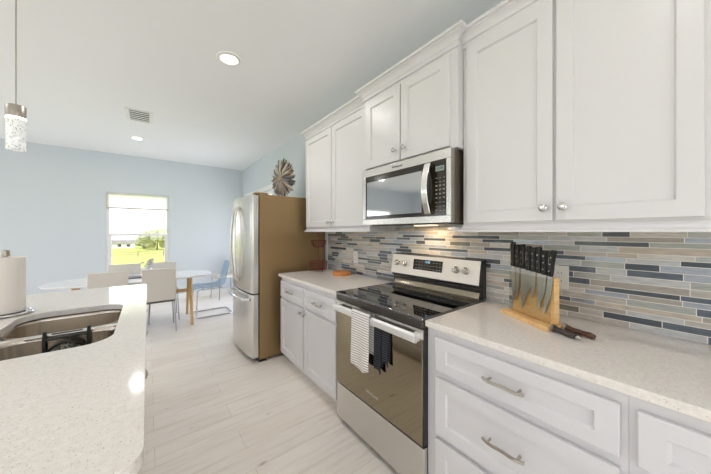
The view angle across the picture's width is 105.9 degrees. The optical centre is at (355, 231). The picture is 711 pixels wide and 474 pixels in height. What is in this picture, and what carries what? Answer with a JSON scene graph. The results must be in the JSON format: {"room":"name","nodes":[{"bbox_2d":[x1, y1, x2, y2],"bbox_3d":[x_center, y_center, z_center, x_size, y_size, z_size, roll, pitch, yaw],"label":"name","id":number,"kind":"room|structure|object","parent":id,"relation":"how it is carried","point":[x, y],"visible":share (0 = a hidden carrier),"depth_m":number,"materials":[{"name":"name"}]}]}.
{"room":"kitchen","nodes":[
{"label":"kitchen","id":0,"kind":"room"},
{"bbox_2d":[0,138,241,294],"bbox_3d":[-5.230,-0.026,4.155,6.600,2.743,0.140,0,0,-38],"label":"wall","id":1,"kind":"structure","parent":0,"point":[53,198],"depth_m":4.60,"materials":[{"name":"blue paint"}]},
{"bbox_2d":[106,192,168,271],"bbox_3d":[-4.060,0.019,5.040,0.915,1.452,0.070,0,0,-38],"label":"window","id":2,"kind":"structure","parent":1,"relation":"in","point":[108,235],"depth_m":4.88,"materials":[{"name":"white"}]},
{"bbox_2d":[107,192,167,210],"bbox_3d":[-4.031,-0.557,5.003,0.895,0.285,0.016,0,0,-38],"label":"roller shade","id":3,"kind":"object","parent":2,"relation":"attached to","point":[114,200],"visible":1,"depth_m":4.98,"materials":[{"name":"white fabric"}]},
{"bbox_2d":[175,288,232,299],"bbox_3d":[-5.183,1.293,4.094,6.600,0.105,0.014,0,0,-38],"label":"baseboard","id":4,"kind":"structure","parent":1,"relation":"attached to","point":[225,290],"depth_m":5.66,"materials":[{"name":"white wood"}]},
{"bbox_2d":[0,0,503,170],"bbox_3d":[-2.379,-1.458,0.467,6.880,0.120,9.462,0,0,-38],"label":"ceiling","id":5,"kind":"structure","parent":0,"point":[80,63],"depth_m":2.24,"materials":[{"name":"white paint"}]},
{"bbox_2d":[5,0,26,151],"bbox_3d":[-1.725,-0.906,1.364,0.110,0.982,0.110,0,0,-38],"label":"pendant lamp","id":6,"kind":"object","parent":5,"relation":"hanging from","point":[15,114],"visible":1,"depth_m":1.35,"materials":[{"name":"clear glass"}]},
{"bbox_2d":[129,136,144,139],"bbox_3d":[-3.246,-1.391,3.992,0.184,0.011,0.184,0,0,-38],"label":"recessed light","id":7,"kind":"object","parent":5,"relation":"in","point":[131,137],"visible":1,"depth_m":3.98,"materials":[{"name":"white"}]},
{"bbox_2d":[124,107,152,123],"bbox_3d":[-2.600,-1.389,3.234,0.260,0.016,0.390,0,0,-38],"label":"ceiling vent","id":8,"kind":"object","parent":5,"relation":"in","point":[131,114],"visible":1,"depth_m":3.20,"materials":[{"name":"white metal"}]},
{"bbox_2d":[216,51,241,65],"bbox_3d":[-1.017,-1.391,2.163,0.184,0.011,0.184,0,0,-38],"label":"recessed light","id":9,"kind":"object","parent":5,"relation":"in","point":[228,58],"visible":1,"depth_m":2.15,"materials":[{"name":"white plastic"}]},
{"bbox_2d":[221,55,237,63],"bbox_3d":[-1.017,-1.394,2.163,0.126,0.004,0.126,0,0,-38],"label":"diffuser","id":10,"kind":"object","parent":9,"relation":"attached to","point":[226,59],"depth_m":2.17,"materials":[{"name":"white plastic"}]},
{"bbox_2d":[137,293,398,473],"bbox_3d":[-2.379,1.405,0.467,6.880,0.120,9.462,0,0,-38],"label":"floor","id":11,"kind":"structure","parent":0,"point":[211,407],"depth_m":1.99,"materials":[{"name":"beige wood"}]},
{"bbox_2d":[87,271,127,288],"bbox_3d":[-3.101,0.916,3.396,0.386,0.861,0.446,0,0,-38],"label":"dining chair","id":12,"kind":"object","parent":11,"relation":"on","point":[119,278],"visible":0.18,"depth_m":3.22,"materials":[{"name":"beige fabric"}]},
{"bbox_2d":[38,270,210,324],"bbox_3d":[-3.057,0.997,3.772,1.830,0.712,0.840,0,0,-38],"label":"dining table","id":13,"kind":"object","parent":11,"relation":"on","point":[76,284],"visible":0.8,"depth_m":3.85,"materials":[{"name":"white"}]},
{"bbox_2d":[128,275,141,278],"bbox_3d":[-3.065,0.633,3.791,0.420,0.014,0.220,0,0,-38],"label":"serving tray","id":14,"kind":"object","parent":13,"relation":"on","point":[136,276],"visible":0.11,"depth_m":3.73,"materials":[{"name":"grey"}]},
{"bbox_2d":[140,258,153,269],"bbox_3d":[-2.982,0.501,3.851,0.164,0.250,0.103,0,0,-38],"label":"centerpiece","id":15,"kind":"object","parent":14,"relation":"on","point":[150,261],"visible":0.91,"depth_m":3.84,"materials":[{"name":"silver metal"}]},
{"bbox_2d":[109,263,140,284],"bbox_3d":[-3.349,0.916,3.888,0.386,0.861,0.446,0,0,-38],"label":"dining chair","id":16,"kind":"object","parent":11,"relation":"on","point":[135,268],"visible":0.1,"depth_m":4.06,"materials":[{"name":"beige fabric"}]},
{"bbox_2d":[145,309,147,379],"bbox_3d":[-1.345,0.903,1.155,0.718,0.884,2.115,0,0,-38],"label":"kitchen island","id":17,"kind":"object","parent":11,"relation":"on","point":[146,371],"visible":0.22,"depth_m":1.09,"materials":[{"name":"white"}]},
{"bbox_2d":[0,284,146,473],"bbox_3d":[-1.490,0.445,1.042,1.070,0.030,2.195,0,0,-38],"label":"island countertop","id":18,"kind":"structure","parent":17,"relation":"on","point":[81,409],"depth_m":0.69,"materials":[{"name":"stone"}]},
{"bbox_2d":[0,250,35,318],"bbox_3d":[-1.814,0.262,1.393,0.200,0.337,0.200,0,0,-38],"label":"paper towel holder","id":19,"kind":"object","parent":18,"relation":"on","point":[4,253],"visible":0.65,"depth_m":1.38,"materials":[{"name":"silver metal"}]},
{"bbox_2d":[0,256,25,314],"bbox_3d":[-1.814,0.274,1.393,0.132,0.285,0.132,0,0,-38],"label":"paper towel roll","id":20,"kind":"object","parent":19,"relation":"on","point":[12,268],"visible":0.98,"depth_m":1.37,"materials":[{"name":"white paper"}]},
{"bbox_2d":[0,309,121,360],"bbox_3d":[-1.346,0.567,1.230,0.412,0.212,0.740,0,0,-38],"label":"sink","id":21,"kind":"object","parent":18,"relation":"in","point":[25,339],"visible":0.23,"depth_m":1.33,"materials":[{"name":"silver metal"}]},
{"bbox_2d":[41,325,90,352],"bbox_3d":[-1.304,0.499,1.210,0.154,0.114,0.064,0,0,-38],"label":"sink caddy","id":22,"kind":"object","parent":21,"relation":"hanging from","point":[66,344],"visible":0.68,"depth_m":1.20,"materials":[{"name":"black plastic"}]},
{"bbox_2d":[142,268,176,330],"bbox_3d":[-2.709,0.916,3.699,0.386,0.861,0.446,0,0,-38],"label":"dining chair","id":23,"kind":"object","parent":11,"relation":"on","point":[161,283],"visible":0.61,"depth_m":3.54,"materials":[{"name":"beige fabric"}]},
{"bbox_2d":[148,261,179,324],"bbox_3d":[-2.981,0.916,4.172,0.386,0.861,0.446,0,0,-38],"label":"dining chair","id":24,"kind":"object","parent":11,"relation":"on","point":[172,264],"visible":0.41,"depth_m":4.30,"materials":[{"name":"beige fabric"}]},
{"bbox_2d":[193,260,231,318],"bbox_3d":[-2.381,0.918,4.446,0.557,0.853,0.468,0,0,-38],"label":"chair","id":25,"kind":"object","parent":11,"relation":"on","point":[217,287],"visible":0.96,"depth_m":4.36,"materials":[{"name":"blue metal"}]},
{"bbox_2d":[210,259,232,299],"bbox_3d":[-2.693,0.916,5.567,0.386,0.861,0.446,0,0,38],"label":"dining chair","id":26,"kind":"object","parent":11,"relation":"on","point":[229,275],"visible":0.52,"depth_m":5.47,"materials":[{"name":"blue fabric"}]},
{"bbox_2d":[228,192,324,361],"bbox_3d":[-0.996,0.468,3.267,0.962,1.755,0.810,0,0,-38],"label":"refrigerator","id":27,"kind":"object","parent":11,"relation":"on","point":[270,239],"visible":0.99,"depth_m":2.86,"materials":[{"name":"silver metal"}]},
{"bbox_2d":[271,158,295,195],"bbox_3d":[-0.918,-0.655,3.377,0.518,0.529,0.098,0,0,41],"label":"sculpture","id":28,"kind":"object","parent":27,"relation":"on","point":[283,181],"visible":0.98,"depth_m":3.32,"materials":[{"name":"grey"}]},
{"bbox_2d":[281,277,337,403],"bbox_3d":[-0.224,0.903,2.525,0.666,0.884,1.069,0,0,-38],"label":"base cabinet","id":29,"kind":"object","parent":11,"relation":"on","point":[308,315],"visible":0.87,"depth_m":2.25,"materials":[{"name":"white wood"}]},
{"bbox_2d":[278,268,395,295],"bbox_3d":[-0.215,0.445,2.543,0.634,0.030,1.096,0,0,-38],"label":"countertop","id":30,"kind":"structure","parent":29,"relation":"on","point":[324,281],"depth_m":2.38,"materials":[{"name":"stone"}]},
{"bbox_2d":[309,234,327,271],"bbox_3d":[-0.407,0.220,2.961,0.203,0.421,0.203,0,0,-38],"label":"fruit basket stand","id":31,"kind":"object","parent":30,"relation":"on","point":[318,240],"visible":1,"depth_m":2.95,"materials":[{"name":"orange metal"}]},
{"bbox_2d":[310,240,326,246],"bbox_3d":[-0.407,0.130,2.961,0.177,0.076,0.177,0,0,-38],"label":"basket","id":32,"kind":"object","parent":31,"relation":"on","point":[312,243],"depth_m":2.93,"materials":[{"name":"orange metal"}]},
{"bbox_2d":[309,260,327,269],"bbox_3d":[-0.407,0.368,2.961,0.203,0.091,0.203,0,0,-38],"label":"basket","id":33,"kind":"object","parent":31,"relation":"on","point":[316,262],"depth_m":2.95,"materials":[{"name":"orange metal"}]},
{"bbox_2d":[332,270,350,275],"bbox_3d":[-0.141,0.415,2.714,0.190,0.031,0.190,0,0,-38],"label":"trivet","id":34,"kind":"object","parent":30,"relation":"on","point":[337,272],"visible":1,"depth_m":2.65,"materials":[{"name":"orange wood"}]},
{"bbox_2d":[333,253,485,473],"bbox_3d":[0.329,0.760,1.787,0.677,1.170,0.761,0,0,-38],"label":"electric range","id":35,"kind":"object","parent":11,"relation":"on","point":[388,410],"visible":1,"depth_m":1.60,"materials":[{"name":"silver metal"}]},
{"bbox_2d":[350,308,374,372],"bbox_3d":[0.040,0.655,1.626,0.058,0.351,0.167,0,0,-38],"label":"dish towel","id":36,"kind":"object","parent":35,"relation":"hanging from","point":[362,333],"visible":0.99,"depth_m":1.60,"materials":[{"name":"white fabric"}]},
{"bbox_2d":[374,327,382,374],"bbox_3d":[0.128,0.667,1.542,0.022,0.277,0.064,0,0,-38],"label":"dish towel","id":37,"kind":"object","parent":35,"relation":"hanging from","point":[378,363],"visible":0.86,"depth_m":1.54,"materials":[{"name":"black fabric"}]},
{"bbox_2d":[382,330,389,367],"bbox_3d":[0.168,0.636,1.492,0.020,0.214,0.052,0,0,-38],"label":"dish towel","id":38,"kind":"object","parent":35,"relation":"hanging from","point":[385,335],"visible":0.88,"depth_m":1.49,"materials":[{"name":"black fabric"}]},
{"bbox_2d":[336,282,480,321],"bbox_3d":[0.318,0.430,1.778,0.572,0.018,0.761,0,0,-38],"label":"cooktop","id":39,"kind":"object","parent":35,"relation":"in","point":[411,303],"depth_m":1.67,"materials":[{"name":"black glass"}]},
{"bbox_2d":[428,327,628,473],"bbox_3d":[0.787,0.903,1.215,0.668,0.884,0.700,0,0,-38],"label":"base cabinet","id":40,"kind":"object","parent":11,"relation":"on","point":[491,411],"visible":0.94,"depth_m":1.00,"materials":[{"name":"white wood"}]},
{"bbox_2d":[629,396,710,473],"bbox_3d":[1.245,0.903,0.623,0.668,0.884,0.796,0,0,-38],"label":"base cabinet","id":41,"kind":"object","parent":11,"relation":"on","point":[662,440],"visible":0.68,"depth_m":0.70,"materials":[{"name":"white wood"}]},
{"bbox_2d":[425,300,710,422],"bbox_3d":[1.046,0.445,0.912,0.634,0.030,1.495,0,0,-38],"label":"countertop","id":42,"kind":"structure","parent":41,"relation":"on","point":[671,373],"depth_m":0.96,"materials":[{"name":"stone"}]},
{"bbox_2d":[501,271,562,331],"bbox_3d":[0.852,0.318,1.307,0.105,0.225,0.290,0,0,-9],"label":"knife block","id":43,"kind":"object","parent":42,"relation":"on","point":[529,313],"visible":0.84,"depth_m":1.26,"materials":[{"name":"brown wood"}]},
{"bbox_2d":[510,242,515,300],"bbox_3d":[0.833,0.212,1.416,0.018,0.318,0.031,0,0,-9],"label":"kitchen knife","id":44,"kind":"object","parent":43,"relation":"in","point":[512,244],"visible":0.94,"depth_m":1.41,"materials":[{"name":"silver metal"}]},
{"bbox_2d":[515,245,519,299],"bbox_3d":[0.838,0.209,1.386,0.018,0.287,0.031,0,0,-9],"label":"kitchen knife","id":45,"kind":"object","parent":43,"relation":"in","point":[517,247],"visible":0.91,"depth_m":1.38,"materials":[{"name":"silver metal"}]},
{"bbox_2d":[520,244,527,307],"bbox_3d":[0.845,0.224,1.343,0.018,0.324,0.046,0,0,-9],"label":"kitchen knife","id":46,"kind":"object","parent":43,"relation":"in","point":[524,274],"visible":0.97,"depth_m":1.34,"materials":[{"name":"silver metal"}]},
{"bbox_2d":[525,246,531,293],"bbox_3d":[0.849,0.188,1.313,0.018,0.240,0.039,0,0,-9],"label":"kitchen knife","id":47,"kind":"object","parent":43,"relation":"in","point":[528,248],"visible":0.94,"depth_m":1.31,"materials":[{"name":"silver metal"}]},
{"bbox_2d":[530,247,535,297],"bbox_3d":[0.854,0.197,1.285,0.018,0.247,0.032,0,0,-9],"label":"kitchen knife","id":48,"kind":"object","parent":43,"relation":"in","point":[533,254],"visible":0.94,"depth_m":1.28,"materials":[{"name":"silver metal"}]},
{"bbox_2d":[535,247,542,308],"bbox_3d":[0.859,0.216,1.252,0.018,0.294,0.035,0,0,-9],"label":"kitchen knife","id":49,"kind":"object","parent":43,"relation":"in","point":[538,251],"visible":0.99,"depth_m":1.25,"materials":[{"name":"silver metal"}]},
{"bbox_2d":[541,250,548,299],"bbox_3d":[0.863,0.199,1.226,0.018,0.232,0.038,0,0,-9],"label":"kitchen knife","id":50,"kind":"object","parent":43,"relation":"in","point":[545,253],"visible":1,"depth_m":1.22,"materials":[{"name":"silver metal"}]},
{"bbox_2d":[543,250,556,313],"bbox_3d":[0.867,0.228,1.200,0.018,0.296,0.068,0,0,-9],"label":"kitchen knife","id":51,"kind":"object","parent":43,"relation":"in","point":[553,253],"visible":1,"depth_m":1.19,"materials":[{"name":"silver metal"}]},
{"bbox_2d":[550,324,581,338],"bbox_3d":[0.867,0.413,1.104,0.034,0.034,0.112,0,0,-18],"label":"honing steel","id":52,"kind":"object","parent":42,"relation":"on","point":[553,327],"visible":1,"depth_m":1.10,"materials":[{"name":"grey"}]},
{"bbox_2d":[562,323,595,339],"bbox_3d":[0.926,0.413,1.113,0.034,0.034,0.112,0,0,-20],"label":"kitchen knife","id":53,"kind":"object","parent":42,"relation":"on","point":[565,326],"visible":0.86,"depth_m":1.11,"materials":[{"name":"brown wood"}]},
{"bbox_2d":[242,134,486,300],"bbox_3d":[0.244,-0.026,2.584,0.140,2.743,9.322,0,0,-38],"label":"wall","id":54,"kind":"structure","parent":0,"point":[258,175],"depth_m":4.11,"materials":[{"name":"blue paint"}]},
{"bbox_2d":[244,184,273,195],"bbox_3d":[-1.892,0.260,5.292,0.108,2.170,1.740,0,0,-38],"label":"door","id":55,"kind":"structure","parent":54,"relation":"in","point":[266,188],"depth_m":4.89,"materials":[{"name":"white"}]},
{"bbox_2d":[300,95,396,231],"bbox_3d":[-0.126,-0.552,2.654,0.358,1.105,1.146,0,0,-38],"label":"upper cabinet","id":56,"kind":"object","parent":54,"relation":"attached to","point":[335,144],"visible":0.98,"depth_m":2.48,"materials":[{"name":"white wood"}]},
{"bbox_2d":[355,20,466,170],"bbox_3d":[0.436,-0.786,1.881,0.414,0.638,0.908,0,0,-38],"label":"upper cabinet","id":57,"kind":"object","parent":54,"relation":"attached to","point":[415,107],"visible":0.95,"depth_m":1.67,"materials":[{"name":"white wood"}]},
{"bbox_2d":[363,147,463,225],"bbox_3d":[0.421,-0.252,1.859,0.459,0.417,0.756,0,0,-38],"label":"microwave","id":58,"kind":"object","parent":57,"relation":"attached to","point":[426,189],"visible":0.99,"depth_m":1.64,"materials":[{"name":"silver metal"}]},
{"bbox_2d":[435,176,444,210],"bbox_3d":[0.476,-0.214,1.511,0.002,0.188,0.061,0,0,-38],"label":"keypad","id":59,"kind":"object","parent":58,"relation":"attached to","point":[439,180],"depth_m":1.51,"materials":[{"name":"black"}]},
{"bbox_2d":[327,227,710,344],"bbox_3d":[0.708,0.195,1.858,0.014,0.472,3.407,0,0,-38],"label":"backsplash","id":60,"kind":"structure","parent":54,"relation":"attached to","point":[659,283],"depth_m":1.27,"materials":[{"name":"tile"}]},
{"bbox_2d":[353,251,357,262],"bbox_3d":[0.002,0.260,2.756,0.008,0.120,0.074,0,0,-38],"label":"wall outlet","id":61,"kind":"object","parent":60,"relation":"attached to","point":[355,253],"visible":1,"depth_m":2.75,"materials":[{"name":"white plastic"}]},
{"bbox_2d":[553,265,568,289],"bbox_3d":[1.058,0.233,1.389,0.008,0.120,0.074,0,0,-38],"label":"wall outlet","id":62,"kind":"object","parent":60,"relation":"attached to","point":[561,272],"visible":0.7,"depth_m":1.38,"materials":[{"name":"white plastic"}]},
{"bbox_2d":[556,270,563,275],"bbox_3d":[1.056,0.212,1.387,0.002,0.028,0.034,0,0,-38],"label":"socket","id":63,"kind":"object","parent":62,"relation":"attached to","point":[558,272],"depth_m":1.39,"materials":[{"name":"white plastic"}]},
{"bbox_2d":[458,0,710,231],"bbox_3d":[0.955,-0.552,1.255,0.358,1.105,0.866,0,0,-38],"label":"upper cabinet","id":64,"kind":"object","parent":54,"relation":"attached to","point":[580,115],"visible":1,"depth_m":1.07,"materials":[{"name":"white wood"}]},
{"label":"outside","id":65,"kind":"structure","parent":0,"visible":0},
{"bbox_2d":[112,241,164,266],"bbox_3d":[-60.324,5.520,80.817,320.000,7.650,320.000,0,0,-38],"label":"ground","id":66,"kind":"structure","parent":65,"point":[118,257],"depth_m":61.77,"materials":[{"name":"green plant"}]},
{"bbox_2d":[112,240,135,247],"bbox_3d":[-86.450,4.395,98.539,9.000,2.900,7.000,0,0,-38],"label":"house","id":67,"kind":"structure","parent":66,"relation":"on","point":[115,243],"depth_m":97.23,"materials":[{"name":"white"}]},
{"bbox_2d":[135,237,145,248],"bbox_3d":[-73.183,3.742,93.730,6.046,4.430,6.166,0,0,-38],"label":"tree","id":68,"kind":"object","parent":66,"relation":"on","point":[138,243],"visible":0.34,"depth_m":91.54,"materials":[{"name":"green plant"}]},
{"bbox_2d":[122,251,163,256],"bbox_3d":[-42.086,4.345,51.941,32.180,1.100,0.200,0,0,-38],"label":"fence","id":69,"kind":"object","parent":66,"relation":"on","point":[138,251],"visible":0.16,"depth_m":51.91,"materials":[{"name":"brown"}]},
{"bbox_2d":[138,228,165,249],"bbox_3d":[-64.737,2.255,87.206,9.187,7.396,9.487,0,0,-38],"label":"tree","id":70,"kind":"object","parent":66,"relation":"on","point":[148,241],"visible":0.62,"depth_m":84.87,"materials":[{"name":"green plant"}]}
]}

